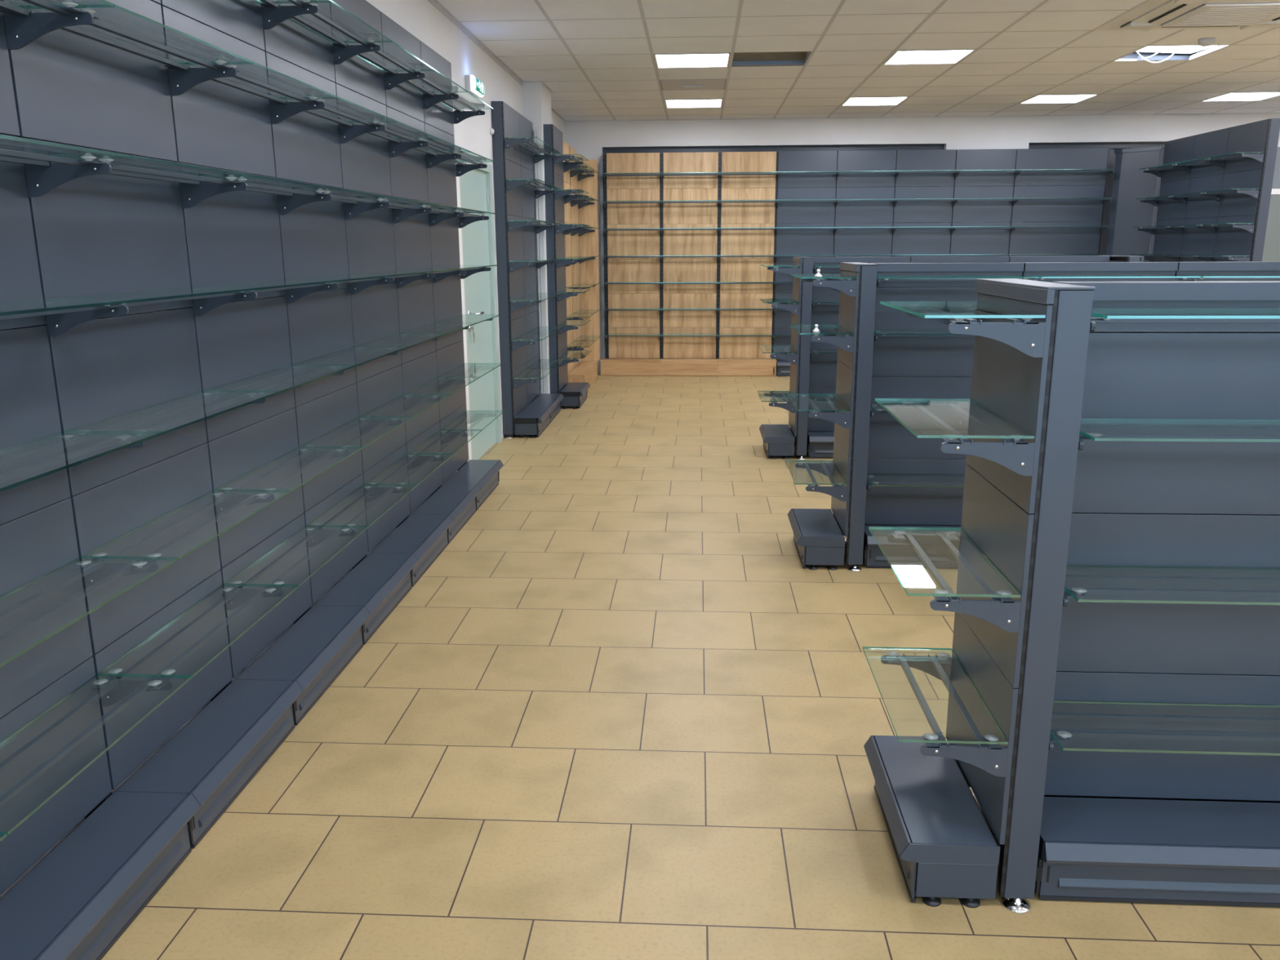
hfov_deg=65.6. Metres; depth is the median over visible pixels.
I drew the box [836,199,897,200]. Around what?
glass shelf
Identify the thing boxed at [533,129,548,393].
trim
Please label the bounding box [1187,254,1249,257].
glass shelf
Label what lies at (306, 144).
bay
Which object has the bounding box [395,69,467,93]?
glass shelf
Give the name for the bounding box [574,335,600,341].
glass shelf
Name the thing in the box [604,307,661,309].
glass shelf
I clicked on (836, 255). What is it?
glass shelf
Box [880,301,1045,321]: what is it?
glass shelf
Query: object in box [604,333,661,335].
glass shelf
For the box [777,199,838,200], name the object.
glass shelf
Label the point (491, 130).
round sensor
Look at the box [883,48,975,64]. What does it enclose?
recessed light
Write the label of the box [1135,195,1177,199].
glass shelf
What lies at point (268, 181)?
glass shelf
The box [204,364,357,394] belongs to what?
glass shelf
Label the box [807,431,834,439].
shelf
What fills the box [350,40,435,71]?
glass shelf
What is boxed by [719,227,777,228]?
glass shelf
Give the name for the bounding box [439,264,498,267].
glass shelf
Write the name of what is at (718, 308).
glass shelf
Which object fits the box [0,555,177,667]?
glass shelf
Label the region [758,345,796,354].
glass shelf
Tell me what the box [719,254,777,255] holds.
glass shelf
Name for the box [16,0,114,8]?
glass shelf
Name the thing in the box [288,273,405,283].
glass shelf
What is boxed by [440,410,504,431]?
glass shelf
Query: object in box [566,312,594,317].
glass shelf
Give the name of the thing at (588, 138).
wall
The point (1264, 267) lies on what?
bay
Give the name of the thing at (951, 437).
glass shelf
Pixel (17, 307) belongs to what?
glass shelf
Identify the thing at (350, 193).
glass shelf
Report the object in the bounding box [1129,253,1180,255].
glass shelf
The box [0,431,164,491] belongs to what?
glass shelf
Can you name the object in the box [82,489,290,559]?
glass shelf
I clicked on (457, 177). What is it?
trim
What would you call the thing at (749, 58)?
air vent
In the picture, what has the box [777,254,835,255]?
glass shelf
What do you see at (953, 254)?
glass shelf
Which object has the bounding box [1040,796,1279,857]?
shelf
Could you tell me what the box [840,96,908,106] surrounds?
recessed light
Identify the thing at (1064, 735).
glass shelf
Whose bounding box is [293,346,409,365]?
glass shelf
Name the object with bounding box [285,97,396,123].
glass shelf
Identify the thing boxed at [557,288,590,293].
glass shelf
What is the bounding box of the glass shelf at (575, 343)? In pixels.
[567,340,595,346]
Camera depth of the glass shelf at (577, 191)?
9.12 m
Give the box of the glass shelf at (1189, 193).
[1163,192,1209,196]
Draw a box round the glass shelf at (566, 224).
[555,223,589,226]
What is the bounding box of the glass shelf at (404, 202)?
[373,198,441,207]
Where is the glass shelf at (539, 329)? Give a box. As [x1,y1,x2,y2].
[527,326,564,333]
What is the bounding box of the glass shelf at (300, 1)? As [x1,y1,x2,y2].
[256,0,332,3]
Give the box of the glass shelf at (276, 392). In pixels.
[64,390,281,435]
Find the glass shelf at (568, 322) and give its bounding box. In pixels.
[557,320,591,326]
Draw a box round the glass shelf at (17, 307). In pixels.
[0,297,148,315]
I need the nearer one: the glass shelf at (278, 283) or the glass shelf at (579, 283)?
the glass shelf at (278, 283)
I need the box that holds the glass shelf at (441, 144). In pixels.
[397,137,470,153]
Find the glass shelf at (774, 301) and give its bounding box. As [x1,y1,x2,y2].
[760,297,798,304]
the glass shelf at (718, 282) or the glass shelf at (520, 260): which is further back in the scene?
the glass shelf at (718, 282)
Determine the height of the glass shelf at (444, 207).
0.015 m
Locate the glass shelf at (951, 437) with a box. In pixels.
[875,398,1035,440]
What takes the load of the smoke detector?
attached to the ceiling
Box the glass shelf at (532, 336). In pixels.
[511,332,554,341]
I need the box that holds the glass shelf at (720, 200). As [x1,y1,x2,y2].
[720,200,777,201]
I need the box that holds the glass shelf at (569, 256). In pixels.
[565,256,593,257]
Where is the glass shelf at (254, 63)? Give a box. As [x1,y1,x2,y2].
[183,61,338,99]
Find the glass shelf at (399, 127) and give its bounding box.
[350,120,438,140]
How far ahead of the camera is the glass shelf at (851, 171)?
11.20 m
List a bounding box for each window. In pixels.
[602,144,944,293]
[1028,142,1164,262]
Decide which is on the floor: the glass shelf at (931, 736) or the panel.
the panel
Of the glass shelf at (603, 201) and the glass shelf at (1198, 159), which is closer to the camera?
the glass shelf at (1198, 159)
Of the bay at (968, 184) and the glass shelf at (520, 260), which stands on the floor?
the bay at (968, 184)
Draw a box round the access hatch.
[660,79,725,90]
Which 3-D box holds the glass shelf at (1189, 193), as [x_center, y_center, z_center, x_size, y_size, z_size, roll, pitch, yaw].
[5.473,-2.831,9.868,0.241,0.015,0.665,1,13,3]
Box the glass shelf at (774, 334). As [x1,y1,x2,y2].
[773,333,791,335]
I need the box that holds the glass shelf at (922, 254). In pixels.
[895,253,952,255]
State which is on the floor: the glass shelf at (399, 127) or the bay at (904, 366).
the bay at (904, 366)
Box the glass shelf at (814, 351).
[809,349,837,353]
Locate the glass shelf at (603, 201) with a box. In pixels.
[603,200,661,202]
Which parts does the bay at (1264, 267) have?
support rail, panel, support rail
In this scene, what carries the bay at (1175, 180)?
on the floor
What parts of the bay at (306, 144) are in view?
panel, panel, panel, support rail, support rail, panel, support rail, panel, panel, support rail, support rail, support rail, support rail, support rail, support rail, shelf, support rail, support rail, kick plate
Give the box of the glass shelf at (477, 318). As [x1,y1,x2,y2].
[436,314,500,323]
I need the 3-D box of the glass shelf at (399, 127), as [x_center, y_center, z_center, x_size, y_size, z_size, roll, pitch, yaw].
[-1.095,-1.540,4.400,0.241,0.015,0.671,1,13,3]
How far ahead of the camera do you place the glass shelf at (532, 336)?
8.15 m
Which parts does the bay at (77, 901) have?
panel, support rail, panel, support rail, panel, support rail, support rail, support rail, panel, support rail, support rail, panel, support rail, support rail, support rail, support rail, shelf, kick plate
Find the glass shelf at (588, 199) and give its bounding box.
[576,198,599,201]
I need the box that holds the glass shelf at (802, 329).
[789,324,853,336]
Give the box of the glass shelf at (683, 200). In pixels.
[661,200,719,201]
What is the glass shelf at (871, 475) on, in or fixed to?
attached to the bay at (904, 366)
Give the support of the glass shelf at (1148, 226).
attached to the bay at (1175, 180)
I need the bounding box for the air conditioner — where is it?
[1093,0,1279,31]
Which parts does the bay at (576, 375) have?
panel, panel, panel, panel, panel, panel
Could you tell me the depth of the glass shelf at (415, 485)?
4.17 m
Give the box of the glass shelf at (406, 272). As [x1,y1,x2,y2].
[358,270,444,275]
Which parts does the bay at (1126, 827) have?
frame, kick plate, frame, panel, support rail, support rail, panel, support rail, support rail, panel, support rail, support rail, support rail, panel, panel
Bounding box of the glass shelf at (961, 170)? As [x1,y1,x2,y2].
[959,169,1021,171]
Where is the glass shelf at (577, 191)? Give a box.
[555,189,588,194]
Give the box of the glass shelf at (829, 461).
[786,460,846,485]
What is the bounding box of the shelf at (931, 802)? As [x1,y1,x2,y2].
[874,735,996,845]
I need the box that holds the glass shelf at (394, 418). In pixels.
[299,416,413,448]
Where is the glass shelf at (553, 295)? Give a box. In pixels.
[526,292,563,297]
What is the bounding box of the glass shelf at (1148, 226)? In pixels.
[1133,226,1181,228]
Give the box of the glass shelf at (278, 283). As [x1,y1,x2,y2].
[197,279,351,291]
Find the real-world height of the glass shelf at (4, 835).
0.015 m
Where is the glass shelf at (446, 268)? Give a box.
[399,266,475,271]
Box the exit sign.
[465,75,484,97]
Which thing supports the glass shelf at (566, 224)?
attached to the bay at (575, 394)
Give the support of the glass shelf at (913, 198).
attached to the bay at (906, 242)
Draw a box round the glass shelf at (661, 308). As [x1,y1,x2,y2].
[661,307,718,309]
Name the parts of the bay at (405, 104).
panel, panel, panel, panel, support rail, support rail, panel, panel, support rail, support rail, support rail, support rail, support rail, shelf, support rail, support rail, support rail, kick plate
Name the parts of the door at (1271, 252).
frame, transom panel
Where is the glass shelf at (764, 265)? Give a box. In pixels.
[760,264,799,267]
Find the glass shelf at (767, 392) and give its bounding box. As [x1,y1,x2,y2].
[757,391,795,402]
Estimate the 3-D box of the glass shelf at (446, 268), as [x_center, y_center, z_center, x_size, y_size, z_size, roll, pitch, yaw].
[-1.054,-1.098,5.195,0.241,0.015,0.671,1,13,3]
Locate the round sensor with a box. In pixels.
[489,128,493,134]
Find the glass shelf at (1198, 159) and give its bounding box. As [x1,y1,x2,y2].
[1167,158,1219,165]
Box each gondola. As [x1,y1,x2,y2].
[759,256,813,459]
[787,262,877,571]
[863,278,1095,913]
[1105,255,1143,262]
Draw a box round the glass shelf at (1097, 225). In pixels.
[1017,225,1109,226]
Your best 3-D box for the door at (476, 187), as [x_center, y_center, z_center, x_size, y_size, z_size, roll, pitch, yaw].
[-1.160,-1.215,7.181,0.145,2.110,1.100,1,13,3]
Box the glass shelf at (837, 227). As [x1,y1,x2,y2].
[837,226,897,227]
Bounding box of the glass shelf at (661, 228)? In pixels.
[661,227,719,229]
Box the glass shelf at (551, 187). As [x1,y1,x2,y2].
[528,184,561,190]
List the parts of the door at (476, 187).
handle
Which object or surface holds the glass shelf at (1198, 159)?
attached to the bay at (1204, 208)
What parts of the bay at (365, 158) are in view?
panel, panel, panel, panel, support rail, support rail, panel, support rail, panel, support rail, support rail, support rail, support rail, support rail, support rail, shelf, support rail, support rail, kick plate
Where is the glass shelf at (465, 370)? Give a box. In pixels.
[439,363,502,378]
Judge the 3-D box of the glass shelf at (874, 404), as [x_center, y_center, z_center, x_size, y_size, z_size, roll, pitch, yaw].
[1.427,-0.334,4.650,0.679,0.015,0.241,1,13,3]
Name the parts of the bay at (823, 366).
frame, kick plate, frame, panel, panel, panel, panel, support rail, support rail, panel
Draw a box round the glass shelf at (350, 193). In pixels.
[308,189,400,201]
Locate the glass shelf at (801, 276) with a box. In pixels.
[791,274,856,280]
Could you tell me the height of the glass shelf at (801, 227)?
0.006 m
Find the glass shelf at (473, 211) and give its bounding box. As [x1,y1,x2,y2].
[449,209,497,215]
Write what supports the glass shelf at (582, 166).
attached to the bay at (576, 375)
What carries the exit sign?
attached to the wall at (421, 19)
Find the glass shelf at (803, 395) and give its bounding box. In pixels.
[787,393,849,412]
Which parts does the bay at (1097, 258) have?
panel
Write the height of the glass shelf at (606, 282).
0.006 m
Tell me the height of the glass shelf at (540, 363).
0.015 m
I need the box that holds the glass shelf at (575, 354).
[558,350,591,359]
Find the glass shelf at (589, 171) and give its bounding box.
[570,168,598,173]
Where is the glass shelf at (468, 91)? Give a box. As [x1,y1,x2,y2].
[424,91,493,110]
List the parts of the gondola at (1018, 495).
kick plate, support rail, support rail, support rail, frame, support rail, support rail, post, support rail, support rail, panel, panel, support rail, panel, post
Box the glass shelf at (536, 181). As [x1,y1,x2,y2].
[506,178,550,186]
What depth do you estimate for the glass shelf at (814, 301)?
7.01 m
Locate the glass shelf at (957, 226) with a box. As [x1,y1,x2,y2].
[952,226,1017,227]
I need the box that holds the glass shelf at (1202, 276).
[1187,274,1279,279]
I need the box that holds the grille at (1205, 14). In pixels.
[1161,2,1279,26]
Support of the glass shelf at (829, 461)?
attached to the gondola at (819, 539)
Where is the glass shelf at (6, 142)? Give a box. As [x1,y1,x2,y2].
[0,134,131,161]
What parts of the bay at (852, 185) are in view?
support rail, panel, panel, support rail, support rail, panel, support rail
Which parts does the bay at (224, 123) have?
panel, panel, panel, support rail, support rail, panel, support rail, panel, panel, support rail, support rail, support rail, support rail, support rail, support rail, support rail, support rail, support rail, shelf, support rail, kick plate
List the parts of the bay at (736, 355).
support rail, support rail, panel, support rail, panel, support rail, panel, support rail, panel, panel, panel, support rail, support rail, support rail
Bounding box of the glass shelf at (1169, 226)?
[1160,224,1199,227]
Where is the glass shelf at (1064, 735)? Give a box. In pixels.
[1049,700,1279,755]
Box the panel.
[1106,146,1162,262]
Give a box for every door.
[459,162,502,459]
[1262,146,1279,262]
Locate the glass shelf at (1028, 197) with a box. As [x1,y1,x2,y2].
[1017,197,1111,199]
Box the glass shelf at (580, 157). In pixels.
[554,154,588,161]
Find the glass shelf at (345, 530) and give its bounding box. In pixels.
[224,524,368,586]
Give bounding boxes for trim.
[427,0,1279,121]
[455,163,471,461]
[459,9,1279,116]
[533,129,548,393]
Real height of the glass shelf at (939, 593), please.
0.015 m
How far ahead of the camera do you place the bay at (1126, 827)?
2.33 m
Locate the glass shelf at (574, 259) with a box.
[557,257,590,260]
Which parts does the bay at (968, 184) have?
panel, panel, support rail, panel, support rail, support rail, support rail, support rail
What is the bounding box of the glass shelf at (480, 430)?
[408,429,481,454]
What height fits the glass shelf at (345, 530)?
0.015 m
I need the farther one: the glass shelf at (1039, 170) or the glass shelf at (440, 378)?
the glass shelf at (1039, 170)
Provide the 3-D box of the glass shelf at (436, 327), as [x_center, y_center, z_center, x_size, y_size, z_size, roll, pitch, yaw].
[-1.052,-0.801,5.265,0.241,0.015,0.671,1,13,3]
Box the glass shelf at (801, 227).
[777,226,837,228]
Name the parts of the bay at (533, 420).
post, panel, panel, panel, panel, panel, panel, support rail, frame, support rail, shelf, kick plate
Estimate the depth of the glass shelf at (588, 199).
11.10 m
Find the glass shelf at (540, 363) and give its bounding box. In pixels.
[527,359,564,368]
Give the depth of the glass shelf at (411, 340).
4.56 m
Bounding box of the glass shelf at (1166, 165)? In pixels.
[1138,164,1175,169]
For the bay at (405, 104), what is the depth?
5.25 m
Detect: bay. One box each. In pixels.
[0,0,199,959]
[0,0,302,847]
[160,0,370,725]
[261,0,417,644]
[329,0,453,586]
[380,11,481,543]
[420,40,503,510]
[491,101,553,438]
[519,113,564,422]
[542,124,590,408]
[559,141,591,391]
[568,145,599,382]
[599,152,661,375]
[657,151,719,375]
[715,151,777,376]
[771,151,841,376]
[806,256,910,457]
[833,150,902,257]
[862,262,1031,568]
[891,149,960,256]
[909,256,1009,262]
[950,148,1020,256]
[1008,147,1113,256]
[1008,255,1109,262]
[1022,262,1189,282]
[1034,280,1279,907]
[1134,135,1196,262]
[1168,127,1232,262]
[1175,261,1279,280]
[1199,118,1279,262]
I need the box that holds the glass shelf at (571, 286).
[565,284,594,288]
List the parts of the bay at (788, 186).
panel, shelf, panel, kick plate, support rail, panel, panel, support rail, support rail, panel, panel, support rail, support rail, support rail, support rail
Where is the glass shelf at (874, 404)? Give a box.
[870,402,969,412]
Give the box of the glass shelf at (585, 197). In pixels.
[581,195,592,199]
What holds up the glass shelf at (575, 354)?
attached to the bay at (575, 394)
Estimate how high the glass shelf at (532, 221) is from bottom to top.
0.015 m
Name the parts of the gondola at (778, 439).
kick plate, support rail, support rail, panel, panel, panel, post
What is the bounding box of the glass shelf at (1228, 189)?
[1195,188,1258,193]
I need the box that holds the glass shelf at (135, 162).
[78,155,262,181]
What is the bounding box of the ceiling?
[437,0,1279,120]
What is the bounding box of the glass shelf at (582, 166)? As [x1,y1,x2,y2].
[573,164,592,168]
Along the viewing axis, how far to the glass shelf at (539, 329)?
8.86 m
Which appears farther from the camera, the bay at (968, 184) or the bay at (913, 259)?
the bay at (968, 184)
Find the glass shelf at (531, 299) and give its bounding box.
[510,296,552,302]
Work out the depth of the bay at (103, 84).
2.63 m
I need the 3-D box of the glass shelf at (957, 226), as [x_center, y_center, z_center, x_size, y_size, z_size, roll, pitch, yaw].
[3.921,-2.886,11.327,0.666,0.006,0.241,1,13,3]
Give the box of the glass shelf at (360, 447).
[213,446,363,492]
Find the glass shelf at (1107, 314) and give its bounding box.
[1091,307,1279,320]
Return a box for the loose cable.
[1136,48,1177,62]
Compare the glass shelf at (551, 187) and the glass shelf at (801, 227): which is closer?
the glass shelf at (551, 187)
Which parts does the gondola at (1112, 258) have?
post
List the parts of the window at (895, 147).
pane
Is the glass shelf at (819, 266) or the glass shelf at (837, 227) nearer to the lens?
the glass shelf at (819, 266)
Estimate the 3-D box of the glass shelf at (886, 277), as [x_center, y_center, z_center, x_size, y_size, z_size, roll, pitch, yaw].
[1.424,-0.918,4.512,0.679,0.015,0.241,1,13,3]
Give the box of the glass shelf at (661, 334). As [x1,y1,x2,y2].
[661,333,717,335]
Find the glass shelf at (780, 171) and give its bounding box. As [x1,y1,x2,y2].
[778,171,839,173]
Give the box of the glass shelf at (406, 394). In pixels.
[360,393,451,418]
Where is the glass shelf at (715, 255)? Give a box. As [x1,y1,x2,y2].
[661,254,718,256]
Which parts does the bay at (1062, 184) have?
support rail, panel, support rail, panel, support rail, panel, support rail, support rail, support rail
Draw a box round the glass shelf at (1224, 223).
[1191,222,1254,226]
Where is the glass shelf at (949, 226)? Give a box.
[897,226,956,227]
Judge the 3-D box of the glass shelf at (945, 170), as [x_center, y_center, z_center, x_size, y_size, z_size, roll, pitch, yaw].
[3.251,-3.485,11.225,0.666,0.006,0.241,1,13,3]
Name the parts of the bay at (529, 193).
panel, panel, panel, panel, panel, support rail, panel, support rail, support rail, support rail, shelf, kick plate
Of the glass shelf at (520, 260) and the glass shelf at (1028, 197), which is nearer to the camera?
the glass shelf at (520, 260)
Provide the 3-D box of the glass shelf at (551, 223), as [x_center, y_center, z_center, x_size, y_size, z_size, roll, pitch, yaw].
[-0.844,-2.232,8.662,0.241,0.015,0.672,1,13,3]
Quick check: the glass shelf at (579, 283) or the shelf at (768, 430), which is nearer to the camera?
the shelf at (768, 430)
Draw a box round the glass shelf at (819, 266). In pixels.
[813,265,839,267]
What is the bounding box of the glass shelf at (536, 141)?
[505,137,549,147]
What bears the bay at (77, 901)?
on the floor
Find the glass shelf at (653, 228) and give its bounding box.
[604,227,661,229]
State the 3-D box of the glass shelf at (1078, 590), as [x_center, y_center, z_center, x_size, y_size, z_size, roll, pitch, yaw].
[1.284,0.238,2.225,0.679,0.015,0.241,1,13,3]
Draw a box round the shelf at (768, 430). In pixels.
[762,424,793,436]
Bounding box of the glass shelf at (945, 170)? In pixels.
[897,169,960,172]
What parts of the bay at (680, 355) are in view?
support rail, support rail, support rail, panel, support rail, panel, panel, panel, panel, panel, support rail, support rail, support rail, support rail, support rail, support rail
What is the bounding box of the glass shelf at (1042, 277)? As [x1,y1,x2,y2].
[1025,275,1200,279]
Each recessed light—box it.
[653,53,730,67]
[664,98,722,107]
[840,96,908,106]
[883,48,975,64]
[1019,93,1098,103]
[1120,48,1208,60]
[1201,92,1279,101]
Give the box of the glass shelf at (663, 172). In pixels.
[661,172,719,173]
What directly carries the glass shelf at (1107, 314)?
attached to the bay at (1126, 827)
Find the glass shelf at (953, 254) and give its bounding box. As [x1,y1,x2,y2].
[952,253,1014,254]
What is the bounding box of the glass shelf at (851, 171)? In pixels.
[839,170,899,173]
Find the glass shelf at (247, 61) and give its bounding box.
[27,4,253,64]
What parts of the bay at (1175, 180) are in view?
support rail, support rail, support rail, support rail, panel, panel, support rail, panel, panel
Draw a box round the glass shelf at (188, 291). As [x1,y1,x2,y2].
[45,286,272,304]
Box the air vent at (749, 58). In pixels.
[732,51,809,64]
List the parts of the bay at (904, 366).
frame, support rail, support rail, frame, kick plate, panel, support rail, support rail, panel, panel, support rail, panel, panel, support rail, panel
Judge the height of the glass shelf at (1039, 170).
0.006 m
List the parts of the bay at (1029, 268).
panel, support rail, support rail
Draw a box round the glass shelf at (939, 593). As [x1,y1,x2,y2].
[868,526,1020,597]
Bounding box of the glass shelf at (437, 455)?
[364,453,453,485]
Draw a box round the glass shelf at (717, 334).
[717,333,774,335]
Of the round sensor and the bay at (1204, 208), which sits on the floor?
the bay at (1204, 208)
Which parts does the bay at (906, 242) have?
panel, support rail, support rail, panel, support rail, support rail, panel, support rail, support rail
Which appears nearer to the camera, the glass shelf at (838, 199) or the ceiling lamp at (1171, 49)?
the ceiling lamp at (1171, 49)
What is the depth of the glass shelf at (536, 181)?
7.73 m
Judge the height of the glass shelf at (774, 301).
0.015 m
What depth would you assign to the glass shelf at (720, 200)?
11.30 m
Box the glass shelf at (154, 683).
[0,674,191,835]
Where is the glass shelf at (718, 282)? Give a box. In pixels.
[718,281,776,282]
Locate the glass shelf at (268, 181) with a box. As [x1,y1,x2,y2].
[220,176,345,193]
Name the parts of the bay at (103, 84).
panel, support rail, panel, support rail, panel, panel, support rail, support rail, panel, panel, support rail, support rail, support rail, support rail, support rail, support rail, shelf, support rail, kick plate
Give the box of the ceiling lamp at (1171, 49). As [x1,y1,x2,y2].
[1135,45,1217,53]
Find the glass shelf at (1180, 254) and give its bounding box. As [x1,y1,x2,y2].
[1163,253,1195,256]
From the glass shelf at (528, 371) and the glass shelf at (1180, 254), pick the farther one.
the glass shelf at (1180, 254)
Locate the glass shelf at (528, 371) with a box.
[513,368,555,379]
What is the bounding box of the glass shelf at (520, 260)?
[509,259,551,262]
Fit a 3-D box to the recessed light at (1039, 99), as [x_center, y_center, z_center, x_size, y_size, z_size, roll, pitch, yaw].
[4.173,-3.823,9.928,0.575,0.039,0.575,1,13,3]
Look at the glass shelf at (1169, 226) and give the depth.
9.86 m
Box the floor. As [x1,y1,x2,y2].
[101,373,1279,959]
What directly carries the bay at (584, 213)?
on the floor
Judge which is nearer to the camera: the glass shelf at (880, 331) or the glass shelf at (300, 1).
the glass shelf at (300, 1)
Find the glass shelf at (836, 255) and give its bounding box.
[835,254,895,255]
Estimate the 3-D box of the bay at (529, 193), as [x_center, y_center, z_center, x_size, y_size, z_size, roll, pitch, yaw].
[-0.889,-1.830,8.767,0.301,2.577,0.689,1,13,3]
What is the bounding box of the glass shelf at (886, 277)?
[876,275,1039,279]
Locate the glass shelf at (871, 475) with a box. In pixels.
[866,473,964,487]
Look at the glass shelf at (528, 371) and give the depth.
8.29 m
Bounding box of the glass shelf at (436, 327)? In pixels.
[400,322,477,333]
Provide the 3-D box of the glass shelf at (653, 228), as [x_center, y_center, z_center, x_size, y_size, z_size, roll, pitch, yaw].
[-0.084,-2.921,11.555,0.656,0.006,0.241,1,13,3]
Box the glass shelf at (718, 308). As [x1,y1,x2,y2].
[718,307,775,309]
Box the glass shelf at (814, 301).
[812,300,839,303]
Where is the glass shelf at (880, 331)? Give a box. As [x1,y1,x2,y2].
[874,328,960,335]
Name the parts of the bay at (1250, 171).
support rail, support rail, support rail, panel, support rail, support rail, panel, panel, panel, post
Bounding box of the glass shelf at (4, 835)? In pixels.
[0,832,7,841]
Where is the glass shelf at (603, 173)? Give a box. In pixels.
[603,173,661,174]
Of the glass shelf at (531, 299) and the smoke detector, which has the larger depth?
the glass shelf at (531, 299)
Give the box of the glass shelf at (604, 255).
[604,255,661,256]
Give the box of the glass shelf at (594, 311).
[574,309,599,313]
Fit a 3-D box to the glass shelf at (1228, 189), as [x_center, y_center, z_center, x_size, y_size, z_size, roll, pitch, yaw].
[5.435,-2.678,9.219,0.241,0.015,0.665,1,13,3]
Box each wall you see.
[0,0,564,898]
[521,81,551,401]
[564,113,1279,373]
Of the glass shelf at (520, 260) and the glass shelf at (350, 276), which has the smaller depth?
the glass shelf at (350, 276)
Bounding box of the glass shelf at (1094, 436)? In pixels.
[1080,418,1279,442]
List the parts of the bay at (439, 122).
panel, panel, panel, panel, support rail, panel, panel, support rail, support rail, support rail, support rail, shelf, support rail, support rail, support rail, kick plate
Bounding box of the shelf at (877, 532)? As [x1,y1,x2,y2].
[864,524,960,536]
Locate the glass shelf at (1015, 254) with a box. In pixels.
[1014,253,1106,254]
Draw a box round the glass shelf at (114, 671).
[97,583,298,677]
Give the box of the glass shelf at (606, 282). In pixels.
[604,281,661,283]
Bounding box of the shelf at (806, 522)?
[792,508,843,537]
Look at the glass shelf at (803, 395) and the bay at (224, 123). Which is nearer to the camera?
the bay at (224, 123)
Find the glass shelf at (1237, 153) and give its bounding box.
[1199,151,1263,159]
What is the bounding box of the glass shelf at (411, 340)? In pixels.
[355,333,448,346]
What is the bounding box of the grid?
[533,0,1279,120]
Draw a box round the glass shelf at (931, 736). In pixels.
[862,646,1008,744]
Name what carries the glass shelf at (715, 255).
attached to the bay at (680, 355)
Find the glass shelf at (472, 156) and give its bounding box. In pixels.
[435,151,495,163]
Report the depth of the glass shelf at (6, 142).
1.98 m
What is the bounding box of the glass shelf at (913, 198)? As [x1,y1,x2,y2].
[897,198,958,199]
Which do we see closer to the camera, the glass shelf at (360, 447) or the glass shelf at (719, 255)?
the glass shelf at (360, 447)
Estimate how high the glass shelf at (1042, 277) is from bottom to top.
0.015 m
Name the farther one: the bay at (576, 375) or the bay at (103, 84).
the bay at (576, 375)
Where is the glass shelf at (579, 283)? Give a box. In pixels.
[573,282,599,284]
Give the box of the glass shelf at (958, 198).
[955,198,1017,199]
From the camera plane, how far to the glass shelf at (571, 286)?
10.58 m
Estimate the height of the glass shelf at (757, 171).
0.006 m
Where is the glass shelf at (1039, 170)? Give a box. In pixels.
[1017,168,1115,171]
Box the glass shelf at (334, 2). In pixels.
[289,0,391,43]
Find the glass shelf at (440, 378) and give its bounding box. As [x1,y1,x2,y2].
[405,376,479,395]
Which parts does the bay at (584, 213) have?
panel, panel, panel, panel, panel, panel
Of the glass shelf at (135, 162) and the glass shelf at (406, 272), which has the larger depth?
the glass shelf at (406, 272)
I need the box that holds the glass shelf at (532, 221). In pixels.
[507,220,551,223]
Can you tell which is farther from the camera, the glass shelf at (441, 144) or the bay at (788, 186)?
the bay at (788, 186)
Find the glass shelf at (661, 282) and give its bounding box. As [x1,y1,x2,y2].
[661,281,718,283]
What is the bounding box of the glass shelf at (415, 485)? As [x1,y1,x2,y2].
[306,484,417,527]
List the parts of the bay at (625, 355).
support rail, support rail, support rail, support rail, support rail, panel, panel, support rail, panel, panel, panel, panel, support rail, support rail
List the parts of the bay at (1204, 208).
support rail, support rail, support rail, support rail, panel, support rail, panel, panel, panel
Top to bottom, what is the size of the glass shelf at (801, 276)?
0.015 m
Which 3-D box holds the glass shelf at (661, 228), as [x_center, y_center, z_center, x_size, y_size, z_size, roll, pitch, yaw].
[0.581,-2.915,11.517,0.671,0.006,0.241,1,13,3]
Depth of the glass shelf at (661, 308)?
11.69 m
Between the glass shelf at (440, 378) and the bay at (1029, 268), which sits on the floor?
the bay at (1029, 268)
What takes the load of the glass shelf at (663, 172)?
attached to the bay at (680, 355)
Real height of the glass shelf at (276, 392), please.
0.015 m
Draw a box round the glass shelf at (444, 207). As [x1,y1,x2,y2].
[420,204,472,212]
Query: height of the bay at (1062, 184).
2.561 m
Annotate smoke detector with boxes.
[1197,37,1215,46]
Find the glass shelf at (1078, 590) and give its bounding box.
[1064,564,1279,604]
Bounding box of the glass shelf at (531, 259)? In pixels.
[530,258,562,260]
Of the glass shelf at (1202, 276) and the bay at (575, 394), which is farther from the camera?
the bay at (575, 394)
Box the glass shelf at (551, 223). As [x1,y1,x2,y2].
[537,222,561,225]
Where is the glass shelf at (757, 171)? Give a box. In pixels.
[720,171,779,173]
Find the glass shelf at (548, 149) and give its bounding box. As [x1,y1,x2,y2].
[521,146,560,154]
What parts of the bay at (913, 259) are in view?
panel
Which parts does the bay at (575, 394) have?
post, panel, panel, panel, panel, panel, panel, frame, shelf, kick plate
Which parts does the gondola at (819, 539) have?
kick plate, support rail, support rail, frame, support rail, support rail, support rail, panel, panel, panel, post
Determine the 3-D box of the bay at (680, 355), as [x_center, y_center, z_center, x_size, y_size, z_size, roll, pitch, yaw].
[0.563,-2.513,11.678,0.722,2.559,0.268,1,13,3]
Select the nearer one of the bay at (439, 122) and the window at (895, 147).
the bay at (439, 122)
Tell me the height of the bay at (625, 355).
2.559 m

